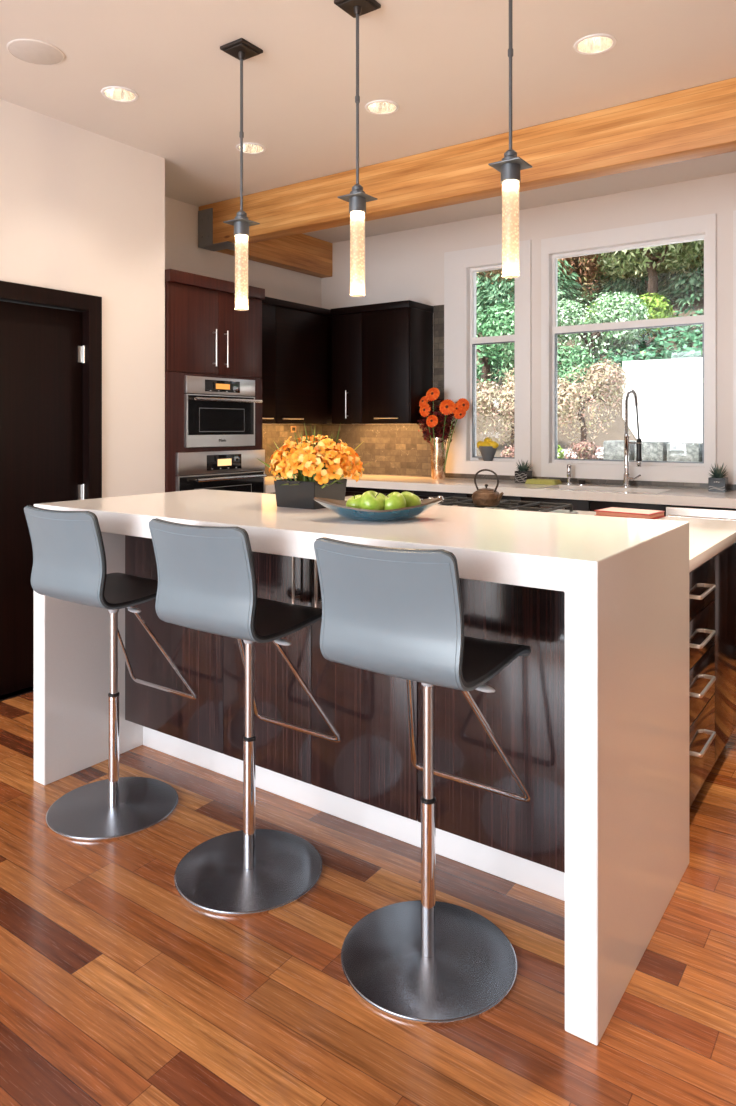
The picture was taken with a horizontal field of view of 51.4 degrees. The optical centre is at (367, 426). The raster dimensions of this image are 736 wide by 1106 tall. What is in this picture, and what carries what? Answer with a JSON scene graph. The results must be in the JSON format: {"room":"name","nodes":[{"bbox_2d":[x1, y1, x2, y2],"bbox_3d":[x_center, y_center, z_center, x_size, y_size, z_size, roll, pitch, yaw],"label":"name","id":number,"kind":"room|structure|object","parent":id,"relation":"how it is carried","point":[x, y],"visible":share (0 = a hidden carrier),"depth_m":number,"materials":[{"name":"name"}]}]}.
{"room":"kitchen","nodes":[
{"label":"kitchen","id":0,"kind":"room"},
{"bbox_2d":[0,99,164,698],"bbox_3d":[-3.094,-0.137,2.120,0.100,3.000,6.295,0,0,35],"label":"wall","id":1,"kind":"structure","parent":0,"point":[82,211],"depth_m":4.33,"materials":[{"name":"white paint"}]},
{"bbox_2d":[0,281,101,701],"bbox_3d":[-1.840,0.318,3.876,0.143,2.090,1.060,0,0,35],"label":"door","id":2,"kind":"structure","parent":1,"relation":"attached to","point":[51,339],"depth_m":4.00,"materials":[{"name":"black wood"}]},
{"bbox_2d":[165,197,320,476],"bbox_3d":[-1.088,-0.137,6.019,0.100,3.000,2.580,0,0,35],"label":"wall","id":3,"kind":"structure","parent":0,"point":[182,252],"depth_m":5.83,"materials":[{"name":"white paint"}]},
{"bbox_2d":[262,424,321,475],"bbox_3d":[-0.826,0.191,6.293,0.010,0.431,1.430,0,0,35],"label":"backsplash","id":4,"kind":"structure","parent":3,"relation":"attached to","point":[271,433],"depth_m":6.38,"materials":[{"name":"tile"}]},
{"bbox_2d":[260,297,331,423],"bbox_3d":[-0.674,-0.502,6.179,0.388,0.955,1.438,0,0,35],"label":"upper cabinet","id":5,"kind":"object","parent":3,"relation":"attached to","point":[296,378],"visible":0.56,"depth_m":6.03,"materials":[{"name":"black wood"}]},
{"bbox_2d":[0,692,735,1105],"bbox_3d":[0.588,1.413,0.919,8.900,0.100,8.980,0,0,35],"label":"floor","id":6,"kind":"structure","parent":0,"point":[116,989],"depth_m":1.89,"materials":[{"name":"brown wood"}]},
{"bbox_2d":[24,505,196,840],"bbox_3d":[-0.916,0.816,2.729,0.449,1.092,0.490,0,0,35],"label":"bar stool","id":7,"kind":"object","parent":6,"relation":"on","point":[69,557],"visible":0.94,"depth_m":2.65,"materials":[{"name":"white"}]},
{"bbox_2d":[165,269,264,491],"bbox_3d":[-1.210,0.201,5.163,0.648,2.325,0.840,0,0,35],"label":"tall cabinet","id":8,"kind":"object","parent":6,"relation":"on","point":[206,335],"visible":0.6,"depth_m":4.89,"materials":[{"name":"red wood"}]},
{"bbox_2d":[176,450,266,492],"bbox_3d":[-1.145,0.533,5.152,0.606,0.750,0.775,0,0,35],"label":"wall oven","id":9,"kind":"object","parent":8,"relation":"in","point":[240,471],"visible":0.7,"depth_m":4.99,"materials":[{"name":"silver metal"}]},
{"bbox_2d":[184,375,261,446],"bbox_3d":[-1.149,-0.097,5.146,0.606,0.447,0.625,0,0,35],"label":"wall oven","id":10,"kind":"object","parent":8,"relation":"in","point":[218,412],"visible":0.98,"depth_m":4.97,"materials":[{"name":"silver metal"}]},
{"bbox_2d":[149,518,340,915],"bbox_3d":[-0.371,0.816,2.345,0.449,1.092,0.490,0,0,35],"label":"bar stool","id":11,"kind":"object","parent":6,"relation":"on","point":[207,582],"visible":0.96,"depth_m":2.25,"materials":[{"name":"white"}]},
{"bbox_2d":[125,535,564,900],"bbox_3d":[-0.051,0.868,2.799,2.044,0.989,0.526,0,0,35],"label":"base cabinet","id":12,"kind":"object","parent":6,"relation":"on","point":[369,779],"visible":0.44,"depth_m":2.48,"materials":[{"name":"brown wood"}]},
{"bbox_2d":[34,489,688,1045],"bbox_3d":[-0.142,0.830,2.670,2.196,1.066,0.868,0,0,35],"label":"bar","id":13,"kind":"object","parent":6,"relation":"on","point":[624,582],"visible":0.77,"depth_m":2.06,"materials":[{"name":"white stone"}]},
{"bbox_2d":[274,478,346,509],"bbox_3d":[-0.215,0.246,2.869,0.196,0.100,0.196,0,0,35],"label":"vase","id":14,"kind":"object","parent":13,"relation":"on","point":[301,496],"visible":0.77,"depth_m":2.80,"materials":[{"name":"black ceramic"}]},
{"bbox_2d":[271,451,282,464],"bbox_3d":[-0.338,0.118,2.828,0.029,0.059,0.065,0,0,-38],"label":"lily","id":15,"kind":"object","parent":14,"relation":"attached to","point":[275,456],"visible":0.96,"depth_m":2.83,"materials":[{"name":"orange plant"}]},
{"bbox_2d":[275,460,285,474],"bbox_3d":[-0.316,0.146,2.764,0.028,0.051,0.053,0,0,-33],"label":"lily","id":16,"kind":"object","parent":14,"relation":"attached to","point":[279,467],"visible":1,"depth_m":2.77,"materials":[{"name":"orange plant"}]},
{"bbox_2d":[284,459,297,476],"bbox_3d":[-0.275,0.146,2.741,0.064,0.068,0.028,0,0,27],"label":"lily","id":17,"kind":"object","parent":14,"relation":"attached to","point":[289,472],"visible":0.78,"depth_m":2.74,"materials":[{"name":"orange plant"}]},
{"bbox_2d":[290,454,304,469],"bbox_3d":[-0.246,0.126,2.724,0.069,0.059,0.034,0,0,20],"label":"lily","id":18,"kind":"object","parent":14,"relation":"attached to","point":[294,467],"visible":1,"depth_m":2.72,"materials":[{"name":"orange plant"}]},
{"bbox_2d":[291,449,306,462],"bbox_3d":[-0.246,0.104,2.734,0.060,0.049,0.036,0,0,19],"label":"lily","id":19,"kind":"object","parent":14,"relation":"attached to","point":[301,451],"visible":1,"depth_m":2.73,"materials":[{"name":"orange plant"}]},
{"bbox_2d":[302,463,314,476],"bbox_3d":[-0.210,0.152,2.709,0.050,0.053,0.022,0,0,25],"label":"lily","id":20,"kind":"object","parent":14,"relation":"in","point":[306,472],"visible":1,"depth_m":2.71,"materials":[{"name":"orange plant"}]},
{"bbox_2d":[303,453,315,464],"bbox_3d":[-0.206,0.115,2.708,0.048,0.041,0.038,0,0,-17],"label":"lily","id":21,"kind":"object","parent":14,"relation":"attached to","point":[308,457],"visible":1,"depth_m":2.71,"materials":[{"name":"orange plant"}]},
{"bbox_2d":[255,423,370,488],"bbox_3d":[-0.184,0.109,2.868,0.387,0.264,0.378,0,0,35],"label":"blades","id":22,"kind":"object","parent":14,"relation":"in","point":[300,477],"visible":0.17,"depth_m":2.83,"materials":[{"name":"plant"}]},
{"bbox_2d":[308,458,323,473],"bbox_3d":[-0.185,0.137,2.704,0.060,0.058,0.025,0,0,32],"label":"lily","id":23,"kind":"object","parent":14,"relation":"attached to","point":[318,462],"visible":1,"depth_m":2.70,"materials":[{"name":"orange plant"}]},
{"bbox_2d":[314,469,329,484],"bbox_3d":[-0.161,0.175,2.692,0.054,0.055,0.022,0,0,-25],"label":"lily","id":24,"kind":"object","parent":14,"relation":"attached to","point":[324,479],"visible":1,"depth_m":2.69,"materials":[{"name":"orange plant"}]},
{"bbox_2d":[317,438,335,449],"bbox_3d":[-0.148,0.063,2.764,0.060,0.044,0.058,0,0,27],"label":"lily","id":25,"kind":"object","parent":14,"relation":"attached to","point":[324,442],"visible":1,"depth_m":2.77,"materials":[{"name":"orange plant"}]},
{"bbox_2d":[324,450,340,464],"bbox_3d":[-0.125,0.109,2.722,0.063,0.052,0.038,0,0,-16],"label":"lily","id":26,"kind":"object","parent":14,"relation":"attached to","point":[336,460],"visible":1,"depth_m":2.72,"materials":[{"name":"orange plant"}]},
{"bbox_2d":[326,464,342,479],"bbox_3d":[-0.118,0.158,2.707,0.063,0.055,0.028,0,0,-10],"label":"lily","id":27,"kind":"object","parent":14,"relation":"attached to","point":[337,470],"visible":1,"depth_m":2.71,"materials":[{"name":"orange plant"}]},
{"bbox_2d":[334,444,349,454],"bbox_3d":[-0.092,0.083,2.771,0.053,0.040,0.060,0,0,9],"label":"lily","id":28,"kind":"object","parent":14,"relation":"attached to","point":[341,447],"visible":0.99,"depth_m":2.77,"materials":[{"name":"orange plant"}]},
{"bbox_2d":[343,447,355,461],"bbox_3d":[-0.068,0.099,2.777,0.024,0.056,0.053,0,0,41],"label":"lily","id":29,"kind":"object","parent":14,"relation":"attached to","point":[351,455],"visible":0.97,"depth_m":2.78,"materials":[{"name":"orange plant"}]},
{"bbox_2d":[352,456,361,471],"bbox_3d":[-0.041,0.137,2.788,0.055,0.060,0.024,0,0,-42],"label":"lily","id":30,"kind":"object","parent":14,"relation":"attached to","point":[357,463],"visible":1,"depth_m":2.79,"materials":[{"name":"orange plant"}]},
{"bbox_2d":[313,498,443,520],"bbox_3d":[0.034,0.262,2.467,0.356,0.068,0.274,0,0,-34],"label":"shallow bowl","id":31,"kind":"object","parent":13,"relation":"on","point":[339,507],"visible":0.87,"depth_m":2.40,"materials":[{"name":"teal ceramic"}]},
{"bbox_2d":[346,494,360,508],"bbox_3d":[-0.035,0.251,2.457,0.072,0.070,0.072,0,0,-32],"label":"apple","id":32,"kind":"object","parent":31,"relation":"in","point":[353,502],"visible":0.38,"depth_m":2.43,"materials":[{"name":"food"}]},
{"bbox_2d":[359,491,384,509],"bbox_3d":[0.013,0.242,2.414,0.084,0.081,0.084,0,0,-31],"label":"apple","id":33,"kind":"object","parent":31,"relation":"in","point":[369,500],"visible":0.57,"depth_m":2.38,"materials":[{"name":"food"}]},
{"bbox_2d":[384,492,405,509],"bbox_3d":[0.081,0.246,2.429,0.082,0.080,0.082,0,0,19],"label":"apple","id":34,"kind":"object","parent":31,"relation":"in","point":[394,500],"visible":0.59,"depth_m":2.40,"materials":[{"name":"food"}]},
{"bbox_2d":[401,491,420,506],"bbox_3d":[0.133,0.247,2.490,0.080,0.078,0.080,0,0,-31],"label":"apple","id":35,"kind":"object","parent":31,"relation":"in","point":[411,499],"visible":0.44,"depth_m":2.46,"materials":[{"name":"food"}]},
{"bbox_2d":[345,487,467,501],"bbox_3d":[0.390,0.913,5.910,1.100,0.897,0.613,0,0,35],"label":"base cabinet","id":36,"kind":"object","parent":6,"relation":"on","point":[350,491],"visible":0.02,"depth_m":5.66,"materials":[{"name":"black wood"}]},
{"bbox_2d":[265,474,735,508],"bbox_3d":[1.420,0.418,4.707,5.508,0.090,1.428,0,0,35],"label":"countertop","id":37,"kind":"structure","parent":36,"relation":"on","point":[594,492],"depth_m":5.14,"materials":[{"name":"white stone"}]},
{"bbox_2d":[430,438,445,479],"bbox_3d":[0.551,0.245,5.988,0.124,0.325,0.124,0,0,35],"label":"flower vase","id":38,"kind":"object","parent":37,"relation":"on","point":[438,453],"visible":0.93,"depth_m":5.94,"materials":[{"name":"glass"}]},
{"bbox_2d":[420,403,430,438],"bbox_3d":[0.465,0.081,5.954,0.126,0.536,0.071,0,0,2],"label":"gerbera","id":39,"kind":"object","parent":38,"relation":"in","point":[424,409],"visible":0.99,"depth_m":5.94,"materials":[{"name":"orange plant"}]},
{"bbox_2d":[426,415,437,446],"bbox_3d":[0.516,0.127,5.908,0.110,0.443,0.087,0,0,-31],"label":"gerbera","id":40,"kind":"object","parent":38,"relation":"in","point":[432,421],"visible":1,"depth_m":5.89,"materials":[{"name":"orange plant"}]},
{"bbox_2d":[426,388,439,437],"bbox_3d":[0.505,0.019,5.949,0.081,0.658,0.102,0,0,-25],"label":"gerbera","id":41,"kind":"object","parent":38,"relation":"in","point":[433,393],"visible":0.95,"depth_m":5.94,"materials":[{"name":"orange plant"}]},
{"bbox_2d":[417,399,456,445],"bbox_3d":[0.554,0.069,6.000,0.343,0.579,0.287,0,0,35],"label":"foliage","id":42,"kind":"object","parent":38,"relation":"in","point":[438,430],"visible":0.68,"depth_m":5.95,"materials":[{"name":"red plant"}]},
{"bbox_2d":[439,399,454,446],"bbox_3d":[0.592,0.067,5.882,0.071,0.563,0.160,0,0,-41],"label":"gerbera","id":43,"kind":"object","parent":38,"relation":"in","point":[447,406],"visible":1,"depth_m":5.86,"materials":[{"name":"orange plant"}]},
{"bbox_2d":[444,408,465,471],"bbox_3d":[0.648,0.101,5.860,0.199,0.496,0.089,0,0,35],"label":"gerbera","id":44,"kind":"object","parent":38,"relation":"in","point":[459,413],"visible":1,"depth_m":5.82,"materials":[{"name":"orange plant"}]},
{"bbox_2d":[447,398,469,454],"bbox_3d":[0.669,0.063,5.881,0.210,0.571,0.076,0,0,26],"label":"gerbera","id":45,"kind":"object","parent":38,"relation":"in","point":[462,402],"visible":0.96,"depth_m":5.84,"materials":[{"name":"orange plant"}]},
{"bbox_2d":[515,460,531,482],"bbox_3d":[1.144,0.321,5.631,0.125,0.174,0.126,0,0,35],"label":"potted succulent","id":46,"kind":"object","parent":37,"relation":"on","point":[521,476],"visible":0.98,"depth_m":5.60,"materials":[{"name":"green plant"}]},
{"bbox_2d":[515,471,531,482],"bbox_3d":[1.144,0.365,5.630,0.096,0.085,0.098,0,0,35],"label":"pot","id":47,"kind":"object","parent":46,"relation":"on","point":[520,476],"depth_m":5.59,"materials":[{"name":"ceramic"}]},
{"bbox_2d":[525,479,561,484],"bbox_3d":[1.264,0.393,5.503,0.227,0.030,0.150,0,0,31],"label":"cloth","id":48,"kind":"object","parent":37,"relation":"on","point":[529,481],"visible":1,"depth_m":5.45,"materials":[{"name":"fabric"}]},
{"bbox_2d":[566,464,571,483],"bbox_3d":[1.428,0.337,5.445,0.048,0.143,0.069,0,0,35],"label":"soap dispenser","id":49,"kind":"object","parent":37,"relation":"on","point":[568,465],"visible":1,"depth_m":5.44,"materials":[{"name":"silver"}]},
{"bbox_2d":[622,389,642,486],"bbox_3d":[1.788,0.074,5.173,0.058,0.668,0.146,0,0,-38],"label":"spring faucet","id":50,"kind":"object","parent":37,"relation":"on","point":[626,476],"visible":1,"depth_m":5.19,"materials":[{"name":"silver metal"}]},
{"bbox_2d":[708,462,727,491],"bbox_3d":[2.224,0.316,4.867,0.127,0.184,0.126,0,0,35],"label":"potted succulent","id":51,"kind":"object","parent":37,"relation":"on","point":[717,482],"visible":1,"depth_m":4.83,"materials":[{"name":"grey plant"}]},
{"bbox_2d":[708,477,727,491],"bbox_3d":[2.225,0.365,4.860,0.098,0.087,0.100,0,0,35],"label":"pot","id":52,"kind":"object","parent":51,"relation":"on","point":[715,484],"depth_m":4.83,"materials":[{"name":"ceramic"}]},
{"bbox_2d":[314,537,530,1024],"bbox_3d":[0.149,0.816,1.957,0.449,1.092,0.490,0,0,35],"label":"bar stool","id":53,"kind":"object","parent":6,"relation":"on","point":[395,612],"visible":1,"depth_m":1.86,"materials":[{"name":"grey"}]},
{"bbox_2d":[468,494,520,505],"bbox_3d":[1.011,0.913,5.472,0.400,0.897,0.613,0,0,35],"label":"base cabinet","id":54,"kind":"object","parent":6,"relation":"on","point":[518,498],"visible":0.02,"depth_m":5.20,"materials":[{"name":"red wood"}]},
{"bbox_2d":[521,497,670,515],"bbox_3d":[1.562,0.913,5.083,0.930,0.897,0.613,0,0,35],"label":"base cabinet","id":55,"kind":"object","parent":6,"relation":"on","point":[580,505],"visible":0.13,"depth_m":4.85,"materials":[{"name":"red wood"}]},
{"bbox_2d":[666,505,735,520],"bbox_3d":[2.177,0.919,4.610,0.606,0.885,0.636,0,0,35],"label":"dishwasher","id":56,"kind":"object","parent":6,"relation":"on","point":[673,510],"visible":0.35,"depth_m":4.46,"materials":[{"name":"silver metal"}]},
{"bbox_2d":[689,557,715,807],"bbox_3d":[0.907,0.909,2.785,0.639,0.905,0.523,0,0,35],"label":"base cabinet","id":57,"kind":"object","parent":6,"relation":"on","point":[702,586],"visible":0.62,"depth_m":2.63,"materials":[{"name":"brown wood"}]},
{"bbox_2d":[714,542,735,761],"bbox_3d":[1.224,0.909,3.269,0.600,0.905,0.627,0,0,35],"label":"base cabinet","id":58,"kind":"object","parent":6,"relation":"on","point":[725,561],"visible":0.18,"depth_m":2.98,"materials":[{"name":"brown wood"}]},
{"bbox_3d":[0.200,0.909,3.690,1.550,0.905,1.180,0,0,35],"label":"base cabinet","id":59,"kind":"object","parent":6,"relation":"on","visible":0},
{"bbox_2d":[345,496,735,572],"bbox_3d":[0.450,0.436,3.510,2.196,0.040,1.186,0,0,35],"label":"countertop","id":60,"kind":"structure","parent":59,"relation":"on","point":[708,538],"depth_m":2.94,"materials":[{"name":"white stone"}]},
{"bbox_2d":[420,495,577,513],"bbox_3d":[0.517,0.390,3.662,0.800,0.052,0.560,0,0,35],"label":"gas cooktop","id":61,"kind":"object","parent":60,"relation":"in","point":[504,504],"visible":0.39,"depth_m":3.68,"materials":[{"name":"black metal"}]},
{"bbox_2d":[472,469,503,506],"bbox_3d":[0.550,0.281,3.549,0.134,0.171,0.143,0,0,-2],"label":"kettle","id":62,"kind":"object","parent":61,"relation":"on","point":[484,497],"visible":1,"depth_m":3.51,"materials":[{"name":"metal"}]},
{"bbox_2d":[436,504,577,513],"bbox_3d":[0.517,0.409,3.662,0.800,0.014,0.560,0,0,35],"label":"tray","id":63,"kind":"object","parent":61,"relation":"on","point":[571,511],"depth_m":3.64,"materials":[{"name":"silver metal"}]},
{"bbox_2d":[594,507,664,518],"bbox_3d":[1.214,0.401,3.550,0.260,0.028,0.190,0,0,41],"label":"book","id":64,"kind":"object","parent":60,"relation":"on","point":[612,511],"visible":0.9,"depth_m":3.51,"materials":[{"name":"paper"}]},
{"bbox_2d":[600,507,660,513],"bbox_3d":[1.214,0.388,3.550,0.244,0.001,0.174,0,0,41],"label":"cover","id":65,"kind":"object","parent":64,"relation":"on","point":[612,510],"depth_m":3.52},
{"bbox_2d":[0,0,735,242],"bbox_3d":[0.588,-1.652,0.919,8.900,0.030,8.980,0,0,35],"label":"ceiling","id":66,"kind":"structure","parent":0,"point":[444,63],"depth_m":3.59,"materials":[{"name":"paint"}]},
{"bbox_2d":[7,39,64,65],"bbox_3d":[-1.449,-1.634,3.340,0.232,0.006,0.232,0,0,35],"label":"ceiling speaker","id":67,"kind":"object","parent":66,"relation":"attached to","point":[32,51],"visible":1,"depth_m":3.33,"materials":[{"name":"paint"}]},
{"bbox_2d":[101,86,138,101],"bbox_3d":[-1.220,-1.684,3.761,0.176,0.106,0.176,0,0,35],"label":"recessed light","id":68,"kind":"object","parent":66,"relation":"in","point":[114,93],"visible":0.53,"depth_m":3.81,"materials":[{"name":"glass"}]},
{"bbox_2d":[220,38,262,310],"bbox_3d":[-0.546,-1.072,3.305,0.132,1.130,0.132,0,0,35],"label":"pendant lamp","id":69,"kind":"object","parent":66,"relation":"hanging from","point":[241,49],"visible":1,"depth_m":3.29,"materials":[{"name":"glass"}]},
{"bbox_2d":[234,210,248,237],"bbox_3d":[-0.546,-0.881,3.305,0.066,0.112,0.066,0,0,35],"label":"socket","id":70,"kind":"object","parent":69,"relation":"attached to","point":[241,226],"depth_m":3.28,"materials":[{"name":"grey metal"}]},
{"bbox_2d":[236,143,265,153],"bbox_3d":[-0.686,-1.684,4.488,0.176,0.106,0.176,0,0,35],"label":"recessed light","id":71,"kind":"object","parent":66,"relation":"in","point":[248,148],"visible":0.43,"depth_m":4.55,"materials":[{"name":"glass"}]},
{"bbox_2d":[216,234,331,277],"bbox_3d":[-0.742,-1.486,6.304,0.133,0.298,1.314,0,0,35],"label":"ceiling beam","id":72,"kind":"structure","parent":66,"relation":"attached to","point":[301,253],"depth_m":6.40,"materials":[{"name":"brown wood"}]},
{"bbox_2d":[334,0,380,296],"bbox_3d":[-0.040,-1.072,2.948,0.132,1.130,0.132,0,0,35],"label":"pendant lamp","id":73,"kind":"object","parent":66,"relation":"hanging from","point":[357,199],"visible":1,"depth_m":2.94,"materials":[{"name":"beige glass"}]},
{"bbox_2d":[349,184,365,214],"bbox_3d":[-0.040,-0.881,2.948,0.066,0.112,0.066,0,0,35],"label":"socket","id":74,"kind":"object","parent":73,"relation":"attached to","point":[357,202],"depth_m":2.92,"materials":[{"name":"grey metal"}]},
{"bbox_2d":[365,100,398,114],"bbox_3d":[0.072,-1.684,3.914,0.176,0.106,0.176,0,0,35],"label":"recessed light","id":75,"kind":"object","parent":66,"relation":"in","point":[379,107],"visible":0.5,"depth_m":3.97,"materials":[{"name":"glass"}]},
{"bbox_2d":[198,77,735,250],"bbox_3d":[2.249,-1.482,3.281,8.490,0.306,0.165,0,0,35],"label":"ceiling beam","id":76,"kind":"structure","parent":66,"relation":"attached to","point":[700,121],"depth_m":4.27,"materials":[{"name":"brown wood"}]},
{"bbox_2d":[488,0,532,277],"bbox_3d":[0.481,-1.072,2.580,0.132,1.130,0.132,0,0,35],"label":"pendant lamp","id":77,"kind":"object","parent":66,"relation":"hanging from","point":[510,167],"visible":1,"depth_m":2.57,"materials":[{"name":"beige glass"}]},
{"bbox_2d":[501,149,520,184],"bbox_3d":[0.481,-0.881,2.580,0.066,0.112,0.066,0,0,35],"label":"socket","id":78,"kind":"object","parent":77,"relation":"attached to","point":[510,170],"depth_m":2.56,"materials":[{"name":"grey metal"}]},
{"bbox_2d":[574,34,616,54],"bbox_3d":[0.970,-1.684,3.270,0.176,0.106,0.176,0,0,35],"label":"recessed light","id":79,"kind":"object","parent":66,"relation":"in","point":[593,44],"visible":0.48,"depth_m":3.32,"materials":[{"name":"white glass"}]},
{"bbox_2d":[321,172,735,489],"bbox_3d":[3.127,-0.137,4.482,8.760,3.000,0.191,0,0,35],"label":"wall","id":80,"kind":"structure","parent":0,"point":[404,265],"depth_m":5.81,"materials":[{"name":"white paint"}]},
{"bbox_2d":[330,300,432,423],"bbox_3d":[0.105,-0.502,6.274,0.775,0.955,0.384,0,0,35],"label":"upper cabinet","id":81,"kind":"object","parent":80,"relation":"attached to","point":[382,353],"visible":0.97,"depth_m":6.11,"materials":[{"name":"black wood"}]},
{"bbox_2d":[444,240,531,475],"bbox_3d":[0.957,-0.514,5.982,0.735,1.765,0.162,0,0,35],"label":"window","id":82,"kind":"structure","parent":80,"relation":"attached to","point":[461,267],"depth_m":6.02,"materials":[{"name":"white paint"}]},
{"bbox_2d":[479,446,497,460],"bbox_3d":[0.934,0.206,5.957,0.158,0.115,0.158,0,0,35],"label":"flower pot","id":83,"kind":"object","parent":82,"relation":"on","point":[487,452],"visible":0.88,"depth_m":5.91,"materials":[{"name":"grey ceramic"}]},
{"bbox_2d":[541,213,715,482],"bbox_3d":[1.815,-0.509,5.376,1.195,1.755,0.162,0,0,35],"label":"window","id":84,"kind":"structure","parent":80,"relation":"attached to","point":[703,227],"depth_m":5.33,"materials":[{"name":"white paint"}]},
{"bbox_2d":[733,210,735,483],"bbox_3d":[2.640,-0.509,4.794,0.615,1.755,0.162,0,0,35],"label":"window","id":85,"kind":"structure","parent":80,"relation":"attached to","point":[734,212],"depth_m":4.90,"materials":[{"name":"white paint"}]},
{"label":"outside","id":86,"kind":"structure","parent":0,"visible":0},
{"bbox_2d":[558,447,602,457],"bbox_3d":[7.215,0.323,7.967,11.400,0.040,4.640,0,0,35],"label":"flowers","id":87,"kind":"object","parent":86,"point":[564,450],"depth_m":8.75,"materials":[{"name":"plant"}]},
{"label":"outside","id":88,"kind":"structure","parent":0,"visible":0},
{"bbox_2d":[476,273,703,458],"bbox_3d":[5.715,-3.024,15.379,23.600,7.094,20.480,0,0,35],"label":"ground","id":89,"kind":"structure","parent":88,"point":[616,432],"depth_m":12.32,"materials":[{"name":"soil"}]},
{"bbox_2d":[476,301,514,388],"bbox_3d":[2.111,-1.234,13.901,1.964,1.957,1.762,0,0,15],"label":"round shrub","id":90,"kind":"object","parent":89,"relation":"on","point":[491,360],"visible":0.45,"depth_m":13.49,"materials":[{"name":"green plant"}]},
{"bbox_2d":[501,445,513,456],"bbox_3d":[1.641,0.321,8.507,0.380,0.275,0.328,0,0,35],"label":"shrub","id":91,"kind":"object","parent":89,"relation":"on","point":[509,452],"visible":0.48,"depth_m":8.53,"materials":[{"name":"plant"}]},
{"bbox_2d":[476,368,558,447],"bbox_3d":[1.961,-0.216,10.169,1.082,1.297,1.244,0,0,-42],"label":"maple","id":92,"kind":"object","parent":89,"relation":"on","point":[505,400],"visible":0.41,"depth_m":10.03,"materials":[{"name":"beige plant"}]},
{"bbox_2d":[476,268,560,289],"bbox_3d":[3.760,-4.027,18.829,2.866,2.848,2.358,0,0,30],"label":"tree","id":93,"kind":"object","parent":89,"relation":"on","point":[494,272],"visible":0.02,"depth_m":18.31,"materials":[{"name":"green plant"}]},
{"bbox_2d":[476,260,587,332],"bbox_3d":[3.568,-2.770,18.194,2.563,2.911,3.183,0,0,-24],"label":"tree","id":94,"kind":"object","parent":89,"relation":"on","point":[489,292],"visible":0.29,"depth_m":17.62,"materials":[{"name":"green plant"}]},
{"bbox_2d":[512,340,593,383],"bbox_3d":[3.228,-0.884,13.512,1.452,1.312,1.254,0,0,20],"label":"round shrub","id":95,"kind":"object","parent":89,"relation":"on","point":[562,361],"visible":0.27,"depth_m":13.26,"materials":[{"name":"green plant"}]},
{"bbox_2d":[558,254,606,306],"bbox_3d":[4.867,-3.890,17.940,1.746,2.556,1.426,0,0,16],"label":"tree","id":96,"kind":"object","parent":89,"relation":"on","point":[589,261],"visible":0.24,"depth_m":17.76,"materials":[{"name":"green plant"}]},
{"bbox_2d":[564,440,602,458],"bbox_3d":[2.334,0.320,8.264,0.422,0.354,0.438,0,0,-13],"label":"shrub","id":97,"kind":"object","parent":89,"relation":"on","point":[586,452],"visible":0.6,"depth_m":8.14,"materials":[{"name":"plant"}]},
{"bbox_2d":[558,358,627,446],"bbox_3d":[2.606,-0.166,9.189,0.991,1.296,0.845,0,0,18],"label":"maple","id":98,"kind":"object","parent":89,"relation":"on","point":[604,380],"visible":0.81,"depth_m":8.99,"materials":[{"name":"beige plant"}]},
{"bbox_2d":[561,257,634,306],"bbox_3d":[5.280,-3.613,18.895,2.353,3.940,2.682,0,0,-23],"label":"tree","id":99,"kind":"object","parent":89,"relation":"on","point":[583,293],"visible":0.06,"depth_m":18.09,"materials":[{"name":"green plant"}]},
{"bbox_2d":[558,291,648,363],"bbox_3d":[4.180,-1.603,14.251,1.952,1.912,1.690,0,0,9],"label":"round shrub","id":100,"kind":"object","parent":89,"relation":"on","point":[591,340],"visible":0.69,"depth_m":13.93,"materials":[{"name":"green plant"}]},
{"bbox_2d":[603,440,635,459],"bbox_3d":[2.607,0.276,7.891,0.270,0.270,0.320,0,0,35],"label":"granite block","id":101,"kind":"object","parent":89,"relation":"on","point":[612,449],"visible":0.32,"depth_m":7.77,"materials":[{"name":"stone"}]},
{"bbox_2d":[585,292,676,337],"bbox_3d":[5.218,-1.980,15.151,1.701,1.306,1.254,0,0,35],"label":"shrub","id":102,"kind":"object","parent":89,"relation":"on","point":[655,311],"visible":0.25,"depth_m":14.66,"materials":[{"name":"green plant"}]},
{"bbox_2d":[580,250,703,300],"bbox_3d":[6.583,-3.249,17.975,2.638,4.038,3.210,0,0,-35],"label":"tree","id":103,"kind":"object","parent":89,"relation":"on","point":[640,286],"visible":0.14,"depth_m":17.45,"materials":[{"name":"green plant"}]},
{"bbox_2d":[590,309,703,368],"bbox_3d":[8.068,-1.667,12.378,8.198,1.536,2.972,0,0,35],"label":"ground cover","id":104,"kind":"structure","parent":89,"relation":"on","point":[691,352],"depth_m":13.63,"materials":[{"name":"plant"}]},
{"bbox_2d":[597,242,703,301],"bbox_3d":[6.102,-3.623,16.466,2.260,2.480,2.983,0,0,-40],"label":"tree","id":105,"kind":"object","parent":89,"relation":"on","point":[662,258],"visible":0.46,"depth_m":16.34,"materials":[{"name":"green plant"}]},
{"bbox_2d":[635,441,670,460],"bbox_3d":[2.869,0.283,7.706,0.280,0.280,0.320,0,0,35],"label":"granite block","id":106,"kind":"object","parent":89,"relation":"on","point":[651,450],"visible":0.4,"depth_m":7.56,"materials":[{"name":"stone"}]},
{"bbox_2d":[623,357,701,442],"bbox_3d":[9.027,-0.222,9.693,11.430,1.770,0.250,0,0,35],"label":"wall","id":107,"kind":"structure","parent":89,"relation":"on","point":[669,391],"depth_m":12.47,"materials":[{"name":"white paint"}]},
{"bbox_2d":[643,252,703,312],"bbox_3d":[7.723,-3.030,16.442,2.826,4.300,3.793,0,0,-39],"label":"tree","id":108,"kind":"object","parent":89,"relation":"on","point":[695,283],"visible":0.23,"depth_m":16.34,"materials":[{"name":"green plant"}]},
{"bbox_2d":[667,442,701,461],"bbox_3d":[3.130,0.289,7.521,0.300,0.270,0.320,0,0,35],"label":"granite block","id":109,"kind":"object","parent":89,"relation":"on","point":[676,451],"visible":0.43,"depth_m":7.38,"materials":[{"name":"stone"}]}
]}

